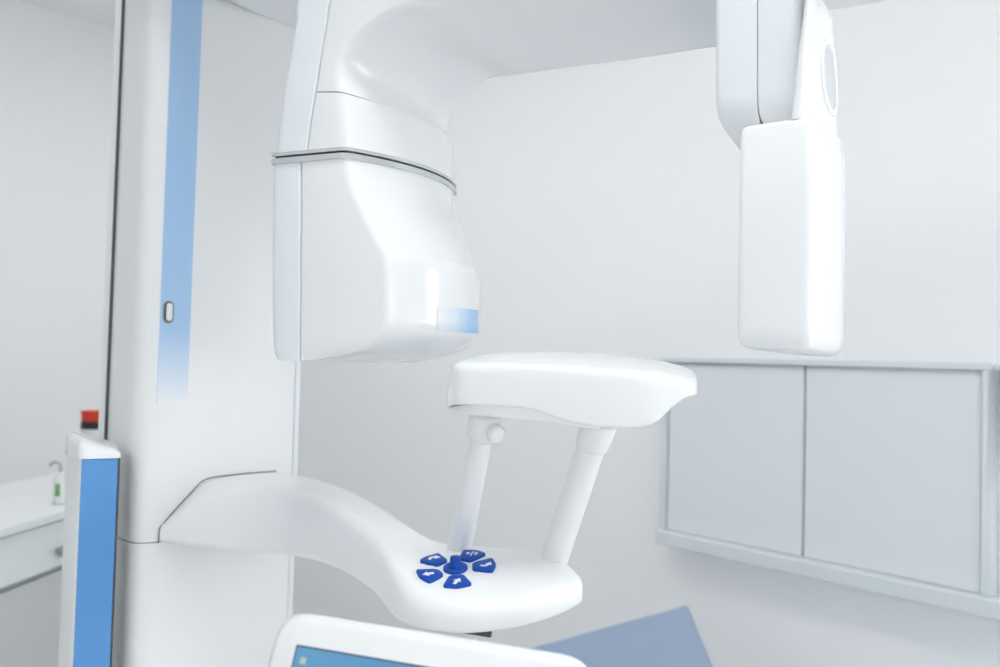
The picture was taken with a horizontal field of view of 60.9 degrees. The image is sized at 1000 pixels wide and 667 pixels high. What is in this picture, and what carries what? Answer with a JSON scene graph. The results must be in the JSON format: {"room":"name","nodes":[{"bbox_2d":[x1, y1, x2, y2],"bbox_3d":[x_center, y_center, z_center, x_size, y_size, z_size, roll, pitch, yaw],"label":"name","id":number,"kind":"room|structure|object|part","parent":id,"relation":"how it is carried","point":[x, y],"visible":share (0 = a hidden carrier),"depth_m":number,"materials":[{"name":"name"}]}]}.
{"room":"radiology room","nodes":[
{"label":"radiology room","id":0,"kind":"room"},
{"bbox_2d":[0,0,114,484],"bbox_3d":[-2.723,-0.101,4.029,4.000,3.120,0.150,3,-2,-41],"label":"wall","id":1,"kind":"structure","parent":0,"point":[56,69],"depth_m":4.31,"materials":[{"name":"paint"}]},
{"bbox_2d":[11,0,115,27],"bbox_3d":[-0.031,-1.738,1.052,4.000,0.100,8.200,3,-2,-41],"label":"ceiling","id":2,"kind":"structure","parent":0,"point":[102,12],"depth_m":4.28,"materials":[{"name":"paint"}]},
{"bbox_2d":[292,593,350,619],"bbox_3d":[-0.115,1.479,0.948,4.000,0.100,8.200,3,-2,-41],"label":"floor","id":3,"kind":"structure","parent":0,"point":[301,605],"depth_m":4.71,"materials":[{"name":"plastic"}]},
{"bbox_2d":[0,472,65,666],"bbox_3d":[-1.630,0.987,2.452,0.535,0.901,1.950,1,-2,5],"label":"cabinet","id":4,"kind":"object","parent":3,"relation":"on","point":[31,525],"depth_m":2.55,"materials":[{"name":"laminate"}]},
{"bbox_3d":[-1.392,1.070,2.751,0.018,0.646,1.285,1,-2,5],"label":"door","id":5,"kind":"part","parent":4,"relation":"part of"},
{"bbox_3d":[-1.372,0.657,2.763,0.024,0.141,1.285,1,-2,5],"label":"drawer","id":6,"kind":"part","parent":4,"relation":"part of","materials":[{"name":"laminate"}]},
{"bbox_2d":[0,472,65,537],"bbox_3d":[-1.629,0.550,2.467,0.515,0.028,1.950,1,-2,5],"label":"countertop","id":7,"kind":"structure","parent":4,"relation":"on","point":[26,504],"depth_m":2.70,"materials":[{"name":"laminate"}]},
{"bbox_2d":[49,460,65,504],"bbox_3d":[-1.433,0.481,2.749,0.057,0.140,0.038,1,-2,0],"label":"pump bottle","id":8,"kind":"object","parent":4,"relation":"on","point":[59,483],"visible":0.97,"depth_m":2.73,"materials":[{"name":"plastic"}]},
{"bbox_3d":[-1.439,0.431,2.751,0.042,0.040,0.009,1,-2,0],"label":"spout","id":9,"kind":"part","parent":8,"relation":"part of","materials":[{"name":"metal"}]},
{"bbox_3d":[-1.357,0.674,2.631,0.040,0.038,0.037,1,-2,0],"label":"knob","id":10,"kind":"part","parent":4,"relation":"part of","materials":[{"name":"metal"}]},
{"bbox_2d":[80,410,98,436],"bbox_3d":[-1.393,0.410,2.903,0.082,0.294,0.082,1,-2,0],"label":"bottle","id":11,"kind":"object","parent":4,"relation":"on","point":[89,418],"visible":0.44,"depth_m":2.87,"materials":[{"name":"plastic"}]},
{"bbox_2d":[58,431,120,666],"bbox_3d":[-0.766,0.807,1.548,0.077,1.247,0.142,3,-2,-42],"label":"post","id":12,"kind":"object","parent":3,"relation":"on","point":[93,463],"visible":1,"depth_m":1.51,"materials":[{"name":"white plastic"}]},
{"bbox_3d":[-0.730,0.797,1.501,0.059,1.147,0.006,3,-2,-29],"label":"blue panel","id":13,"kind":"part","parent":12,"relation":"part of","materials":[{"name":"plastic"}]},
{"bbox_2d":[98,0,886,666],"bbox_3d":[0.025,0.259,1.502,1.206,2.379,1.362,3,-2,-32],"label":"machine","id":14,"kind":"object","parent":3,"relation":"on","point":[282,186],"visible":1,"depth_m":1.30,"materials":[{"name":"white paint"}]},
{"bbox_3d":[-0.795,0.241,1.752,0.017,2.330,0.083,1,-2,12],"label":"plate","id":15,"kind":"part","parent":14,"relation":"part of","materials":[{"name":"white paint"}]},
{"bbox_3d":[-0.769,0.240,1.708,0.016,2.330,0.063,1,-2,12],"label":"guide rail","id":16,"kind":"part","parent":14,"relation":"part of","materials":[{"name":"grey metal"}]},
{"bbox_3d":[-0.653,0.900,1.729,0.320,1.018,0.264,3,-3,-44],"label":"panel","id":17,"kind":"part","parent":14,"relation":"part of","materials":[{"name":"white paint"}]},
{"bbox_3d":[-0.480,0.252,1.830,0.012,2.330,0.150,3,-3,-44],"label":"trim","id":18,"kind":"part","parent":14,"relation":"part of","materials":[{"name":"white plastic"}]},
{"bbox_3d":[-0.200,-0.267,1.404,0.192,0.008,0.306,1,-2,26],"label":"trim","id":19,"kind":"part","parent":14,"relation":"part of","materials":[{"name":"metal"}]},
{"bbox_3d":[-0.200,-0.257,1.403,0.193,0.010,0.306,1,-2,26],"label":"trim","id":20,"kind":"part","parent":14,"relation":"part of","materials":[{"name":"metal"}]},
{"bbox_3d":[-0.229,0.340,1.379,0.866,0.148,0.277,0,-3,43],"label":"support arm","id":21,"kind":"part","parent":14,"relation":"part of","materials":[{"name":"white plastic"}]},
{"bbox_3d":[-0.041,0.219,1.180,0.036,0.229,0.139,2,-2,-20],"label":"support post","id":22,"kind":"part","parent":14,"relation":"part of","materials":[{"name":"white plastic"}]},
{"bbox_3d":[-0.059,0.369,1.104,0.109,0.027,0.049,1,-2,12],"label":"hinge plate","id":23,"kind":"part","parent":14,"relation":"part of","materials":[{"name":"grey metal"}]},
{"bbox_3d":[-0.008,0.132,1.115,0.026,0.026,0.028,3,-2,-35],"label":"clamp knob","id":24,"kind":"part","parent":14,"relation":"part of","materials":[{"name":"white plastic"}]},
{"bbox_3d":[0.086,-0.466,1.272,0.659,0.242,0.300,1,-2,26],"label":"arm","id":25,"kind":"part","parent":14,"relation":"part of","materials":[{"name":"white plastic"}]},
{"bbox_3d":[0.045,-0.784,1.471,1.543,0.296,0.730,1,-2,0],"label":"overhead arm","id":26,"kind":"part","parent":14,"relation":"part of","materials":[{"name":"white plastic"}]},
{"bbox_3d":[0.097,0.224,1.129,0.038,0.231,0.148,2,-2,-26],"label":"support post","id":27,"kind":"part","parent":14,"relation":"part of","materials":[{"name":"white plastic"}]},
{"bbox_3d":[0.349,-0.411,1.141,0.056,0.404,0.300,1,-2,26],"label":"sensor arm","id":28,"kind":"part","parent":14,"relation":"part of","materials":[{"name":"white plastic"}]},
{"bbox_2d":[529,606,712,666],"bbox_3d":[0.364,1.120,1.964,0.611,0.708,1.006,2,-2,-7],"label":"couch","id":29,"kind":"object","parent":3,"relation":"on","point":[670,638],"visible":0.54,"depth_m":2.38,"materials":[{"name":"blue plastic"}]},
{"bbox_2d":[293,0,999,666],"bbox_3d":[1.375,-0.051,2.266,0.150,3.120,7.900,3,-2,-41],"label":"wall","id":30,"kind":"structure","parent":0,"point":[597,206],"depth_m":3.06,"materials":[{"name":"paint"}]},
{"bbox_2d":[655,358,999,619],"bbox_3d":[1.113,0.400,2.359,0.087,0.642,1.663,3,-2,-41],"label":"upper cabinet","id":31,"kind":"object","parent":30,"relation":"attached to","point":[884,480],"visible":0.9,"depth_m":2.48,"materials":[{"name":"laminate"}]},
{"bbox_3d":[0.763,0.390,2.784,0.024,0.578,0.505,3,-2,-41],"label":"door","id":32,"kind":"part","parent":31,"relation":"part of","materials":[{"name":"laminate"}]},
{"bbox_3d":[1.097,0.387,2.403,0.024,0.578,0.493,3,-2,-41],"label":"door","id":33,"kind":"part","parent":31,"relation":"part of","materials":[{"name":"laminate"}]}
]}

